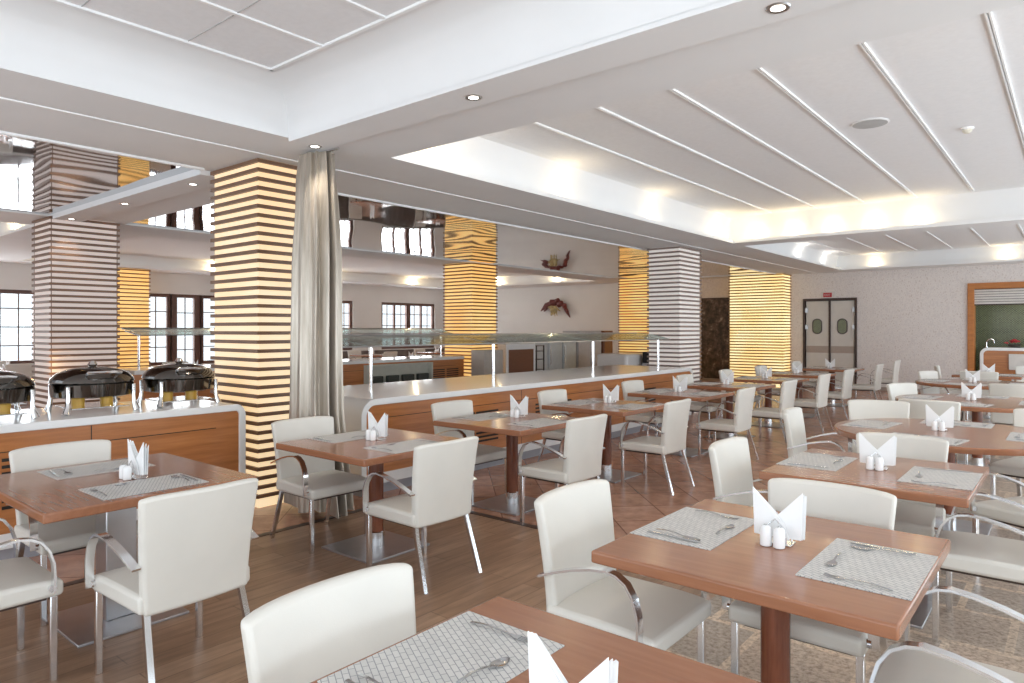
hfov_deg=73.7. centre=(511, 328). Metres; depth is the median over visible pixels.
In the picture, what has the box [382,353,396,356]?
dining chair
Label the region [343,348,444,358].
baseboard
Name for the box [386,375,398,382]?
basket
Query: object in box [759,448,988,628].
dining table
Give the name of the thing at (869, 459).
shaker
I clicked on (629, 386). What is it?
dining chair
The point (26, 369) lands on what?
dining chair
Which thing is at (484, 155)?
ceiling recess side
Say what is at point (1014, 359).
panel
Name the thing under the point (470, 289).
column
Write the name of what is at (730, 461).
dining chair
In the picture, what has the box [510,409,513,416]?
shaker
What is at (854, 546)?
soup spoon
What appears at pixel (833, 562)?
spoon
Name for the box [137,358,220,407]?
chafing dish
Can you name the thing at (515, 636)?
fork
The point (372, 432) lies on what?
shaker
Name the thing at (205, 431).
countertop
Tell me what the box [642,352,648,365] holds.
coffee machine
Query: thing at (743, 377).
placemat
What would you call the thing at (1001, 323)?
wall
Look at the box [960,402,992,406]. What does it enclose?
placemat
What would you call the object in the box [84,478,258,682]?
dining chair
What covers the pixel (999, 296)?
shutter
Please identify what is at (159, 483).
placemat
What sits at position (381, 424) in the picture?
folded napkin
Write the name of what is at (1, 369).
dining table
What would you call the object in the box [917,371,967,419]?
dining chair
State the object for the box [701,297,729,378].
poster
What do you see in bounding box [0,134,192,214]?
mirror
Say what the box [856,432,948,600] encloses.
dining chair
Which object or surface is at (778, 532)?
shaker
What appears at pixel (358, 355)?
dining table
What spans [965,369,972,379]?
folded napkin
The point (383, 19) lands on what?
trim
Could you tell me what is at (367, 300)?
wall
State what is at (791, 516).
folded napkin
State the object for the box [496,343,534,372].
cabinet
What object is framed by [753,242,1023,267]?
trim
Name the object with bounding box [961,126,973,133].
smoke detector
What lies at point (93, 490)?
fork
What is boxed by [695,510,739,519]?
fork
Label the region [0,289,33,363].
window
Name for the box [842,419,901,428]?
placemat
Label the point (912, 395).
placemat
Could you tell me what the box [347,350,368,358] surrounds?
dining chair
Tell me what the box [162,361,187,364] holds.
dining chair
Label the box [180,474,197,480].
knife
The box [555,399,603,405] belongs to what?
placemat
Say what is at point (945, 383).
placemat
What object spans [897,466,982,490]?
placemat
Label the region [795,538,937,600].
placemat
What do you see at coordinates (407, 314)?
window
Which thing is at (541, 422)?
placemat
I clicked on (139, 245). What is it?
ceiling panel
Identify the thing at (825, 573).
fork
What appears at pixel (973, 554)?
dining chair
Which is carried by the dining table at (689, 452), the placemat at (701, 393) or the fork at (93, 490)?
the placemat at (701, 393)
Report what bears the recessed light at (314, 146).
in the ceiling
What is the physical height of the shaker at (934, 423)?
0.076 m
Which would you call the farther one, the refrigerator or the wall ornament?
the wall ornament
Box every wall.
[0,263,444,366]
[496,263,1023,388]
[976,306,976,370]
[977,305,1023,370]
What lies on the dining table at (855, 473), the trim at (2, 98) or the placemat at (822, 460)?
the placemat at (822, 460)
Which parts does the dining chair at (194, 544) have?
leg, armrest, leg, seat, backrest, leg, leg, armrest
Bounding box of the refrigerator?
[535,342,575,370]
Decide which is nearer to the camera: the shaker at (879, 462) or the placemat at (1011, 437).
the shaker at (879, 462)
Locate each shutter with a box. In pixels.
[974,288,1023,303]
[975,288,1023,305]
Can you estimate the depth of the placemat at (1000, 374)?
11.70 m
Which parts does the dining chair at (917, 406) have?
leg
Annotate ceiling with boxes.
[0,0,1023,289]
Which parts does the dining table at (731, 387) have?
post, plate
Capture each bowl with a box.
[1004,339,1020,347]
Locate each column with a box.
[32,216,119,407]
[117,268,150,375]
[210,158,296,507]
[443,262,497,375]
[618,277,648,352]
[647,246,701,412]
[728,273,791,386]
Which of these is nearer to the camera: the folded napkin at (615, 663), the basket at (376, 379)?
the folded napkin at (615, 663)
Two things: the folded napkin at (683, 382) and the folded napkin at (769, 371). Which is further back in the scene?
the folded napkin at (769, 371)
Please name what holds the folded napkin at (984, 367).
in the napkin holder
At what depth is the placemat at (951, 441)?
4.88 m
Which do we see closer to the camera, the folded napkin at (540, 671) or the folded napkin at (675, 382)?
the folded napkin at (540, 671)
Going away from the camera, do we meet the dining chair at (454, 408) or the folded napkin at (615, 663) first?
the folded napkin at (615, 663)
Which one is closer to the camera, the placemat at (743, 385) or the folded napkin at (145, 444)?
the folded napkin at (145, 444)
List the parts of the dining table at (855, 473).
plate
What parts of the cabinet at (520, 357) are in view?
door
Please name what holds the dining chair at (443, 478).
on the floor
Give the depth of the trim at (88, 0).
3.99 m
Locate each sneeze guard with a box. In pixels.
[121,328,452,368]
[343,332,670,392]
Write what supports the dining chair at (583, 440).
on the floor
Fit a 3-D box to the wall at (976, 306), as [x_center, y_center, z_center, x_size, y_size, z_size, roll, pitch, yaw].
[11.383,0.050,16.961,0.120,3.000,1.750,0,0,40]
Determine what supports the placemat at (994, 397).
on the dining table at (1008, 405)
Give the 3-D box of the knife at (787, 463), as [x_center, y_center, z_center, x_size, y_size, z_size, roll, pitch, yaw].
[1.716,0.792,3.966,0.220,0.006,0.015,0,0,34]
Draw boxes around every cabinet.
[471,349,502,375]
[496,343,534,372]
[563,331,600,367]
[601,331,612,352]
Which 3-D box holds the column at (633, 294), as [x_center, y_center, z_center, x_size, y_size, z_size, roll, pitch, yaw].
[4.220,0.037,20.162,1.400,3.025,1.850,0,0,40]
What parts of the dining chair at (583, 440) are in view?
leg, seat, armrest, seat frame, armrest, backrest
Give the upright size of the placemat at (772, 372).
0.003 m
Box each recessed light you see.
[308,144,321,148]
[465,94,481,100]
[765,2,790,13]
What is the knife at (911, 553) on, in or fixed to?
on the placemat at (902, 573)
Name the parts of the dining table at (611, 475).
post, plate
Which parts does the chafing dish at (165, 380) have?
leg, leg, burner, lid, knob, burner, handle, leg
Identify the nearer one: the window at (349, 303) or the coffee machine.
the coffee machine
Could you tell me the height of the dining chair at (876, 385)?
0.874 m
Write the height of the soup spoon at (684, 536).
0.014 m
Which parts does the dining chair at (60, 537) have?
leg, armrest, leg, backrest, seat frame, seat, leg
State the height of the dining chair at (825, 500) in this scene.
0.874 m
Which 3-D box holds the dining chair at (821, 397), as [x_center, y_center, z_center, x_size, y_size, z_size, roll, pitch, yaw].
[4.569,1.117,10.509,0.576,0.874,0.580,0,0,40]
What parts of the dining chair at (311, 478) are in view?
leg, armrest, backrest, leg, seat, seat frame, leg, leg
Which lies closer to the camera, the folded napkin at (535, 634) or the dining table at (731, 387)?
the folded napkin at (535, 634)
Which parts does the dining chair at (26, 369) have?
backrest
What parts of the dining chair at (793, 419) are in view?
backrest, armrest, armrest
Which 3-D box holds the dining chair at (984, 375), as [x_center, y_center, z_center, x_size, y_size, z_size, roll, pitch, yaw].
[7.673,1.117,11.189,0.580,0.874,0.576,0,0,40]
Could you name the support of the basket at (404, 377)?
on the shelf at (383, 370)
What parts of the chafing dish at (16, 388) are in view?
burner, handle, lid, leg, leg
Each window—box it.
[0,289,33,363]
[149,293,170,365]
[172,294,199,364]
[201,295,214,363]
[342,301,351,349]
[382,302,433,348]
[967,281,1023,370]
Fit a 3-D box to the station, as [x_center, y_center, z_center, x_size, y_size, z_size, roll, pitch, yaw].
[2.824,1.085,17.455,0.900,0.930,1.100,0,0,40]
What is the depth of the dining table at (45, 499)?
3.59 m
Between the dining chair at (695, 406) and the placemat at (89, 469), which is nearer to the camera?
the placemat at (89, 469)
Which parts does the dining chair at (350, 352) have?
backrest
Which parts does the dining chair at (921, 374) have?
backrest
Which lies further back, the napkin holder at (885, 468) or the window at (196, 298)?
the window at (196, 298)
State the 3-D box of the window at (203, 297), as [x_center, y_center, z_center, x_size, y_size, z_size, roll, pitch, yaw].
[-8.308,0.010,19.137,0.080,1.880,0.900,0,0,40]
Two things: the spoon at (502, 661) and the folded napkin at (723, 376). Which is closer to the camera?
the spoon at (502, 661)
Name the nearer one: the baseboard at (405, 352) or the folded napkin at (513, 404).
the folded napkin at (513, 404)
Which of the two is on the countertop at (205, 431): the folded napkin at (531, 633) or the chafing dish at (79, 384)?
the chafing dish at (79, 384)
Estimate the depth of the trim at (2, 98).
5.86 m
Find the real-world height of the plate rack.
1.150 m
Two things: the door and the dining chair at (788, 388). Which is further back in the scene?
the door
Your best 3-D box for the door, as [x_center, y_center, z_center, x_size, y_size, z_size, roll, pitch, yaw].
[8.395,0.370,18.032,1.330,2.360,0.150,0,0,40]
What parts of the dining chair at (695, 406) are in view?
backrest, leg, seat, leg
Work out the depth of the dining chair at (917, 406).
6.54 m
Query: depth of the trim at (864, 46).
6.63 m
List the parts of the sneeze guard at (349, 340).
post, rail, post, rail, post, post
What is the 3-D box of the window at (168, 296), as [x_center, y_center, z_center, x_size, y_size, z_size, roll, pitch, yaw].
[-9.338,0.010,17.893,0.080,1.880,0.730,0,0,40]
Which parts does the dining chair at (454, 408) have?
armrest, backrest, leg, seat, leg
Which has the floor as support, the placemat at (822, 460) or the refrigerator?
the refrigerator
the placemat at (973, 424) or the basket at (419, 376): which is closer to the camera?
the placemat at (973, 424)
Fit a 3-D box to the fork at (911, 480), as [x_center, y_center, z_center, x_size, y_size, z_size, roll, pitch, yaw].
[2.167,0.790,3.510,0.200,0.009,0.023,0,0,34]
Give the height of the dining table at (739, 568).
0.750 m
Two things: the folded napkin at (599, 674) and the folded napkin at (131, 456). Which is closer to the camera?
the folded napkin at (599, 674)
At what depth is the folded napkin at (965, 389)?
7.74 m
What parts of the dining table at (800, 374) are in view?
post, plate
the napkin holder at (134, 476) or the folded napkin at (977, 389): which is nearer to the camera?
the napkin holder at (134, 476)
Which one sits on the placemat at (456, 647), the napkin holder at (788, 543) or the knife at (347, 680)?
the knife at (347, 680)
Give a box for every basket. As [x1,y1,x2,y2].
[373,376,383,383]
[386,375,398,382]
[401,374,413,380]
[416,373,428,379]
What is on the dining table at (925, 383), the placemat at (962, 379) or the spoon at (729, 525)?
the placemat at (962, 379)
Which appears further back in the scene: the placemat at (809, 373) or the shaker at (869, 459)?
the placemat at (809, 373)
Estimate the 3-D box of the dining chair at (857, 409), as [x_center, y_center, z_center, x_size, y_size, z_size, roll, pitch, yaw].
[3.400,1.117,6.293,0.580,0.874,0.576,0,0,22]
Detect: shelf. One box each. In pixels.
[0,409,27,415]
[55,402,129,409]
[122,328,450,335]
[145,396,212,402]
[343,333,669,345]
[364,362,432,383]
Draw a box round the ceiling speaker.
[851,118,889,128]
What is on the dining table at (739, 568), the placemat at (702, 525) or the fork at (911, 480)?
the placemat at (702, 525)
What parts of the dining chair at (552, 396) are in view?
leg, backrest, seat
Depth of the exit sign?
17.99 m
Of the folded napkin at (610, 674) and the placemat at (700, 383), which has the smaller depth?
the folded napkin at (610, 674)
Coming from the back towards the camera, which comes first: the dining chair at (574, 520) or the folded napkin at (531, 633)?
the dining chair at (574, 520)
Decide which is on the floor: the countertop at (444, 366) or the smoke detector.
the countertop at (444, 366)
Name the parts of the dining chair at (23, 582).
armrest, leg, seat frame, armrest, seat, leg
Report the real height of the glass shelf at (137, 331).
0.112 m
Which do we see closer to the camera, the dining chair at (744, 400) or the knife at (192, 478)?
the knife at (192, 478)
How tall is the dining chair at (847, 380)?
0.874 m
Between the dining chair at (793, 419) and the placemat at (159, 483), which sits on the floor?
the dining chair at (793, 419)
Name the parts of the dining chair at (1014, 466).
armrest, leg, seat, seat frame, backrest, leg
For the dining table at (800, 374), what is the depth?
12.11 m
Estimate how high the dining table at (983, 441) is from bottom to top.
0.750 m
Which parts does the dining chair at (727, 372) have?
backrest, seat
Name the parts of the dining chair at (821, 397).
seat, leg, backrest, leg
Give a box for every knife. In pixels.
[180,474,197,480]
[345,679,354,682]
[647,530,700,542]
[787,463,827,467]
[849,541,916,555]
[927,468,969,472]
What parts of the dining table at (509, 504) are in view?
plate, post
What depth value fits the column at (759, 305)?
18.50 m
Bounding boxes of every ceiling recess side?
[0,0,720,137]
[404,135,1023,239]
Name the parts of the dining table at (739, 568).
post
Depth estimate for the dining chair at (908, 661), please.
2.16 m
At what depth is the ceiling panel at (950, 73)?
6.64 m
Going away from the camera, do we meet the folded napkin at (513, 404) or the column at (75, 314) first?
the folded napkin at (513, 404)
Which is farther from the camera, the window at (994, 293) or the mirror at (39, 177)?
the window at (994, 293)
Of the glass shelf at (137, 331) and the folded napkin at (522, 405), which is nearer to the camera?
the folded napkin at (522, 405)
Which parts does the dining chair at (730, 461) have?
backrest, armrest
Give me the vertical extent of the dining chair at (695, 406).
0.874 m
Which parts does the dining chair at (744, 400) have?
leg, leg, seat, armrest, seat frame, armrest, backrest, leg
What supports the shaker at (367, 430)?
on the dining table at (385, 544)
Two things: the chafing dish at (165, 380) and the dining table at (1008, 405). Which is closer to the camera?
the chafing dish at (165, 380)
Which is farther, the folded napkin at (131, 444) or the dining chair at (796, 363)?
the dining chair at (796, 363)
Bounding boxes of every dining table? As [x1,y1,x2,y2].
[0,367,25,405]
[0,453,256,647]
[276,428,460,563]
[310,596,761,682]
[349,354,381,357]
[417,352,444,354]
[433,410,576,515]
[542,398,664,482]
[591,499,950,682]
[628,388,733,456]
[687,381,775,438]
[734,376,808,427]
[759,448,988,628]
[772,371,835,417]
[802,366,864,406]
[834,418,1023,534]
[895,394,1023,472]
[915,379,1023,389]
[952,373,1023,418]
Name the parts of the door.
oval pane, bumper rail, oval pane, bumper rail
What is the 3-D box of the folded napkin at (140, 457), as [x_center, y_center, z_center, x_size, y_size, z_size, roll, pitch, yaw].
[-2.003,0.690,3.662,0.135,0.179,0.008,0,0,40]
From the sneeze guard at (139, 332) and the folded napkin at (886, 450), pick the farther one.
the sneeze guard at (139, 332)
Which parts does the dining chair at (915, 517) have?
backrest, seat, leg, armrest, leg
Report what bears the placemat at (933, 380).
on the dining table at (925, 383)
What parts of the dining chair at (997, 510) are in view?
leg, seat, armrest, seat frame, leg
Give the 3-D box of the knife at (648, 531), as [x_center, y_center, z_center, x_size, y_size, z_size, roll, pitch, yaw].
[0.615,0.792,2.604,0.220,0.006,0.015,0,0,40]
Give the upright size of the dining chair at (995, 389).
0.874 m
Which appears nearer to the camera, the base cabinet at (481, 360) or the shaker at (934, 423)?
the shaker at (934, 423)
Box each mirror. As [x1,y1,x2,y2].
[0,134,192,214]
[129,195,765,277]
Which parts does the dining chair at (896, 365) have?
seat, backrest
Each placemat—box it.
[37,459,155,479]
[78,473,208,499]
[307,430,389,442]
[317,611,563,682]
[364,439,437,453]
[453,412,509,420]
[508,418,566,427]
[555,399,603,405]
[606,403,657,409]
[630,507,753,550]
[637,389,673,392]
[686,391,724,395]
[692,382,722,384]
[735,376,761,378]
[737,384,768,387]
[772,372,792,373]
[773,378,801,379]
[776,452,857,470]
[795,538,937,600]
[805,373,827,374]
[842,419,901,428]
[894,432,969,445]
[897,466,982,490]
[899,394,942,399]
[919,379,949,381]
[920,419,994,428]
[945,383,986,385]
[956,394,1008,398]
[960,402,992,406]
[962,379,1001,381]
[999,374,1022,376]
[1006,432,1023,441]
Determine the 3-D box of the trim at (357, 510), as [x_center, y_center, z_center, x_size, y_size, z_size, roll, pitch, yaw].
[-2.371,1.548,2.130,3.130,0.004,8.260,0,0,40]
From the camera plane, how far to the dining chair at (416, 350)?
23.95 m
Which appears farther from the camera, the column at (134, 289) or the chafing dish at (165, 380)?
the column at (134, 289)
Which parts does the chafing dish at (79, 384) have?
leg, leg, burner, lid, knob, handle, burner, leg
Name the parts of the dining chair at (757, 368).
backrest, seat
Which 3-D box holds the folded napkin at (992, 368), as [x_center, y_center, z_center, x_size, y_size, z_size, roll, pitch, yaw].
[8.424,0.691,12.027,0.139,0.168,0.004,0,0,40]
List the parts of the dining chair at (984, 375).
backrest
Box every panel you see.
[64,0,420,66]
[117,236,529,278]
[486,4,1023,215]
[799,224,1023,254]
[1009,354,1023,369]
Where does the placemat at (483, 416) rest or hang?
on the dining table at (509, 504)
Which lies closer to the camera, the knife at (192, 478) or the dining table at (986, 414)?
the knife at (192, 478)
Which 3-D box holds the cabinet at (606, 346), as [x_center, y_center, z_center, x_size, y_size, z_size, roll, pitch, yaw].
[2.636,0.800,19.883,0.415,1.500,0.500,0,0,40]
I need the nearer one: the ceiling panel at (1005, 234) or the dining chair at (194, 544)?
the dining chair at (194, 544)
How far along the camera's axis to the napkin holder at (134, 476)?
3.65 m
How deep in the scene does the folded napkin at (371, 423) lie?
4.98 m
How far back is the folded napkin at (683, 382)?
8.70 m
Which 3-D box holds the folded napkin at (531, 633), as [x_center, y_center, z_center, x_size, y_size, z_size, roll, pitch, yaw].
[0.090,0.691,1.325,0.139,0.168,0.004,0,0,40]
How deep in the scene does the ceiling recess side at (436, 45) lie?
4.19 m
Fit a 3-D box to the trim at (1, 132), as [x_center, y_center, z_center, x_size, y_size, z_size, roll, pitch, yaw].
[0.511,-1.471,10.349,0.035,0.018,20.600,0,0,40]
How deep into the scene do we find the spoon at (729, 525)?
2.73 m
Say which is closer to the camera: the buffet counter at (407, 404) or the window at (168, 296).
the buffet counter at (407, 404)
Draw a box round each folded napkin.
[127,439,138,474]
[130,440,136,457]
[136,442,143,474]
[144,444,145,474]
[146,445,148,474]
[368,411,379,436]
[377,413,384,436]
[386,415,387,436]
[510,395,521,414]
[518,396,525,414]
[527,631,559,682]
[530,632,563,682]
[534,633,567,682]
[579,657,608,682]
[603,384,613,400]
[608,658,612,682]
[611,385,617,400]
[612,660,617,682]
[673,376,682,389]
[680,377,685,389]
[721,371,729,381]
[728,371,733,382]
[753,487,789,539]
[760,366,768,376]
[766,367,771,376]
[777,493,802,540]
[801,495,804,539]
[803,496,806,539]
[859,432,884,465]
[877,435,894,465]
[894,436,895,464]
[895,437,896,465]
[926,404,945,427]
[940,406,952,427]
[962,383,975,397]
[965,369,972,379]
[971,383,980,397]
[973,370,979,380]
[982,363,989,370]
[989,364,994,371]
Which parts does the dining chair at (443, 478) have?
leg, armrest, seat, leg, leg, backrest, leg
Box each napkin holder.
[129,460,148,479]
[371,426,385,439]
[767,518,795,546]
[865,452,888,469]
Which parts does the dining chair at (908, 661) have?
armrest, seat, armrest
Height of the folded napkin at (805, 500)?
0.161 m
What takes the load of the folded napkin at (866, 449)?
in the napkin holder at (885, 468)
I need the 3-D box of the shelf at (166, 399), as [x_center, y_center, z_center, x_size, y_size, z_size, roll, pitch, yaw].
[-2.820,0.592,5.785,0.380,0.010,0.400,0,0,40]
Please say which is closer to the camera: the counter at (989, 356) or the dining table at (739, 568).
the dining table at (739, 568)
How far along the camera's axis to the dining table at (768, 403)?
10.98 m
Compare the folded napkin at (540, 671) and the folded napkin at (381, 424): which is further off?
the folded napkin at (381, 424)
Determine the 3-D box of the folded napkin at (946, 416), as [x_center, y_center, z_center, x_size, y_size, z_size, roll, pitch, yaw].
[3.402,0.690,5.395,0.135,0.179,0.008,0,0,40]
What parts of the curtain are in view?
rail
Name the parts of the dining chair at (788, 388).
leg, seat frame, seat, armrest, armrest, leg, backrest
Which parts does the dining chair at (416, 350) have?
backrest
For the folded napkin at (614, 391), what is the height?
0.179 m
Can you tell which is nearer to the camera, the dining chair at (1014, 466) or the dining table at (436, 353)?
the dining chair at (1014, 466)
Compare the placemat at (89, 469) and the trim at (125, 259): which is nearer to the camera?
the placemat at (89, 469)
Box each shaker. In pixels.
[119,464,126,478]
[123,465,131,480]
[366,429,370,439]
[370,430,375,440]
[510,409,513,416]
[514,409,518,417]
[760,524,771,546]
[773,526,784,548]
[866,456,873,469]
[875,457,883,470]
[932,421,937,430]
[939,421,944,430]
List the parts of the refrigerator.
door, door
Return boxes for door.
[803,297,856,387]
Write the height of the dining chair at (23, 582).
0.874 m
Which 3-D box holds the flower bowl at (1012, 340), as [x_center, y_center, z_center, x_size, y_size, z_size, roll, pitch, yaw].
[11.579,0.330,15.794,0.331,0.200,0.280,0,0,40]
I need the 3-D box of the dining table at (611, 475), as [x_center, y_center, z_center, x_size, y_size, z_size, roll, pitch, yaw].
[1.002,1.175,7.244,0.985,0.750,0.985,0,0,40]
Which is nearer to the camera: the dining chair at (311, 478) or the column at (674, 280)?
the dining chair at (311, 478)
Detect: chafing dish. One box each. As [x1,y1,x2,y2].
[0,371,39,418]
[44,361,139,415]
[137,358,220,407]
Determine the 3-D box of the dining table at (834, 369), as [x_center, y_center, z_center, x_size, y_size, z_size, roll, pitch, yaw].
[6.535,1.175,13.932,0.985,0.750,0.985,0,0,40]
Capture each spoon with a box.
[115,479,141,485]
[171,475,189,480]
[357,673,378,682]
[456,656,509,682]
[656,529,700,540]
[715,524,734,533]
[826,552,841,565]
[850,545,911,555]
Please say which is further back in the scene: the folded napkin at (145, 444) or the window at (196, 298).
the window at (196, 298)
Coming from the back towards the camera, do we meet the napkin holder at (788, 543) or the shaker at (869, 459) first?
the shaker at (869, 459)
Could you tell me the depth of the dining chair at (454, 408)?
6.29 m
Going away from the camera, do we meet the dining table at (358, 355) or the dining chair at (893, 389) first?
the dining chair at (893, 389)
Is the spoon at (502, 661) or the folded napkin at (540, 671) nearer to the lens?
the folded napkin at (540, 671)
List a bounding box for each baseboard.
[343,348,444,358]
[700,378,920,392]
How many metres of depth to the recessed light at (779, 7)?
3.07 m
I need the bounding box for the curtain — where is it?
[283,147,353,517]
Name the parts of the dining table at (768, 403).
plate, post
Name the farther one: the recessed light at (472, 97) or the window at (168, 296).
the window at (168, 296)
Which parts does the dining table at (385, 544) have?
plate, post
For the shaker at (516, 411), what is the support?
on the dining table at (509, 504)
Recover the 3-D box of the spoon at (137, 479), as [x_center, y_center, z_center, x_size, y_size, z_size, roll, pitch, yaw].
[-1.964,0.790,3.530,0.033,0.014,0.165,0,0,34]
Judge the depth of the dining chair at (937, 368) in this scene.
12.40 m
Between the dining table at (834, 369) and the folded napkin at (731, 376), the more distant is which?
the dining table at (834, 369)
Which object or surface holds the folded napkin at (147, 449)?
in the napkin holder at (134, 476)
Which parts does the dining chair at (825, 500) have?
armrest, leg, seat frame, seat, backrest, leg, armrest, leg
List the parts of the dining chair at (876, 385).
seat, backrest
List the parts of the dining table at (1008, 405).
plate, post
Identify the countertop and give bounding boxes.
[0,400,245,559]
[119,355,463,400]
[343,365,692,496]
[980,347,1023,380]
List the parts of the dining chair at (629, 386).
leg, backrest, leg, seat, armrest, leg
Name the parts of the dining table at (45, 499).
post, plate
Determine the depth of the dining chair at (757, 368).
12.46 m
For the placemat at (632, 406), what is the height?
0.003 m
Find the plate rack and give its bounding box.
[535,345,543,370]
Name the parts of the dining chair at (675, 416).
leg, seat, armrest, seat frame, leg, leg, armrest, backrest, leg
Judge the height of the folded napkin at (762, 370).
0.168 m
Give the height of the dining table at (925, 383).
0.750 m
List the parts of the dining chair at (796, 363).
backrest, seat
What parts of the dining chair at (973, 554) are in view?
leg, leg, armrest, seat, seat frame, armrest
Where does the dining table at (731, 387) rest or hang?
on the floor
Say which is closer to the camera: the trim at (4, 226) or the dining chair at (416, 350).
the trim at (4, 226)
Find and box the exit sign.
[821,291,834,297]
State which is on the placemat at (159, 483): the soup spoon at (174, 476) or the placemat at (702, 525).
the soup spoon at (174, 476)
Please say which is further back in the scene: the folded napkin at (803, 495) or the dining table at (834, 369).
the dining table at (834, 369)
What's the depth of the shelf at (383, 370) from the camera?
13.62 m
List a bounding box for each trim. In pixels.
[0,97,814,272]
[0,131,775,273]
[0,222,28,232]
[30,254,579,285]
[50,0,433,71]
[63,508,537,586]
[81,0,259,40]
[532,12,1023,212]
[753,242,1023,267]
[810,224,1023,254]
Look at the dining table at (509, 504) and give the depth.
5.97 m
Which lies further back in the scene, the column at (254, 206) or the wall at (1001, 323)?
the wall at (1001, 323)
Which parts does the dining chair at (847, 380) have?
seat, leg, backrest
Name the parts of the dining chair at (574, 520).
backrest, armrest, seat, leg, armrest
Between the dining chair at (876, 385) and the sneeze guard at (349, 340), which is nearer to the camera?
the sneeze guard at (349, 340)
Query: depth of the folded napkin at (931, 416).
5.44 m
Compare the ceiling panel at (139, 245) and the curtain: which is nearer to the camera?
the curtain
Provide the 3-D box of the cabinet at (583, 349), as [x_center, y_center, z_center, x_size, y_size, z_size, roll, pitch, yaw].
[1.985,0.800,19.253,0.515,1.500,1.200,0,0,40]
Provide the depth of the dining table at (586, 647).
1.68 m
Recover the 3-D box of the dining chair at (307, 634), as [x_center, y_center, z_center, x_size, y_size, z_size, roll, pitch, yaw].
[-0.295,1.117,1.672,0.576,0.874,0.580,0,0,40]
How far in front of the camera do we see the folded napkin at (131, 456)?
3.69 m
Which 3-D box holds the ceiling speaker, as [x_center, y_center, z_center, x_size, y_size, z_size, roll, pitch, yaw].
[3.388,-1.941,6.464,0.330,0.018,0.330,0,0,40]
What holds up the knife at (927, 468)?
on the placemat at (963, 480)
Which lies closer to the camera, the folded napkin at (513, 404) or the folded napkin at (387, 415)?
the folded napkin at (387, 415)
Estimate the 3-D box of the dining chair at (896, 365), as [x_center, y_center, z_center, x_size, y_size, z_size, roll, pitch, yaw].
[8.259,1.117,15.101,0.576,0.874,0.580,0,0,40]
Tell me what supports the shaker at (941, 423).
on the dining table at (983, 441)
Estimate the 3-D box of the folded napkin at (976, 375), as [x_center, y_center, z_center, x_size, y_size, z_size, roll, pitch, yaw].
[6.963,0.691,10.277,0.139,0.168,0.004,0,0,40]
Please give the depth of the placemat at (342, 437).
5.01 m
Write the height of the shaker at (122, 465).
0.076 m
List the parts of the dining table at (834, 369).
post, plate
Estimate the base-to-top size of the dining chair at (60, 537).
0.874 m
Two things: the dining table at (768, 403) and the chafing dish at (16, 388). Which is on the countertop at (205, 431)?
the chafing dish at (16, 388)
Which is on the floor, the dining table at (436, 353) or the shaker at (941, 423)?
the dining table at (436, 353)
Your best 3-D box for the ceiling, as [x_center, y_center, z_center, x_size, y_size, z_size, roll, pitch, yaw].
[-0.836,-1.867,10.717,22.050,0.865,23.450,0,0,40]
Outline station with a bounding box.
[597,352,642,365]
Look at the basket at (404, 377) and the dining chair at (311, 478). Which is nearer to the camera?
the dining chair at (311, 478)
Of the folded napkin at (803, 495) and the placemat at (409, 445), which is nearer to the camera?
the folded napkin at (803, 495)
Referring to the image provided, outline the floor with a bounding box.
[0,381,1023,682]
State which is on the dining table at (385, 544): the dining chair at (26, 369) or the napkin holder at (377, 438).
the napkin holder at (377, 438)
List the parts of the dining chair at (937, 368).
backrest, seat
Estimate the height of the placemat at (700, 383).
0.003 m
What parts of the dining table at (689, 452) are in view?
plate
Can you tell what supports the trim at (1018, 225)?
attached to the ceiling panel at (1005, 234)
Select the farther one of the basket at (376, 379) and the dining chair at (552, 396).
the basket at (376, 379)
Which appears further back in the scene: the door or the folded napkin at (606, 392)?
the door
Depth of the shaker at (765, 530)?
2.51 m
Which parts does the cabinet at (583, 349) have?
door, door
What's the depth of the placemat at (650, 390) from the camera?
8.72 m
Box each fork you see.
[90,488,106,495]
[470,621,527,642]
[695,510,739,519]
[823,572,892,590]
[911,480,956,485]
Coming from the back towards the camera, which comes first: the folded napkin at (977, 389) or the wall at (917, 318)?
the wall at (917, 318)
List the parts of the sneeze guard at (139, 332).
post, rail, rail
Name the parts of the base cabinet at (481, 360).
door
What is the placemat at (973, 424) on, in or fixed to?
on the dining table at (983, 441)
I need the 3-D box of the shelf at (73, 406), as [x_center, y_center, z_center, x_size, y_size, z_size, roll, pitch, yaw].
[-3.240,0.592,5.276,0.380,0.010,0.400,0,0,40]
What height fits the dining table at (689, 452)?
0.750 m
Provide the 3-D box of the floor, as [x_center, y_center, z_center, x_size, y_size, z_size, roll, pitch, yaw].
[-0.973,1.550,10.668,21.900,0.001,23.200,0,0,40]
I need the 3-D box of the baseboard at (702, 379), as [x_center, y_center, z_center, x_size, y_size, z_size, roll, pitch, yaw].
[7.541,1.505,18.670,8.220,0.090,0.015,0,0,40]
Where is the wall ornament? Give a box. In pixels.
[541,298,569,316]
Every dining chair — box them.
[0,518,62,681]
[5,363,33,404]
[5,439,137,626]
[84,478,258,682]
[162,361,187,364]
[240,563,415,682]
[270,416,368,553]
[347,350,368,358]
[362,436,481,594]
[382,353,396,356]
[414,348,432,355]
[431,400,505,507]
[518,414,606,521]
[534,479,710,663]
[537,389,573,461]
[619,398,694,495]
[621,380,672,440]
[676,374,723,437]
[696,387,758,459]
[707,437,767,592]
[718,369,760,421]
[722,478,896,682]
[747,379,797,446]
[754,365,780,408]
[782,407,855,457]
[791,361,820,387]
[794,373,832,432]
[813,369,854,419]
[848,400,909,452]
[850,364,883,399]
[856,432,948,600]
[869,360,900,398]
[869,586,1023,682]
[886,383,917,400]
[898,398,971,464]
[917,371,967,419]
[932,492,1023,642]
[934,365,969,415]
[958,371,998,420]
[969,473,1023,540]
[985,408,1023,499]
[988,383,1023,424]
[1012,366,1023,381]
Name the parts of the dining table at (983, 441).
post, plate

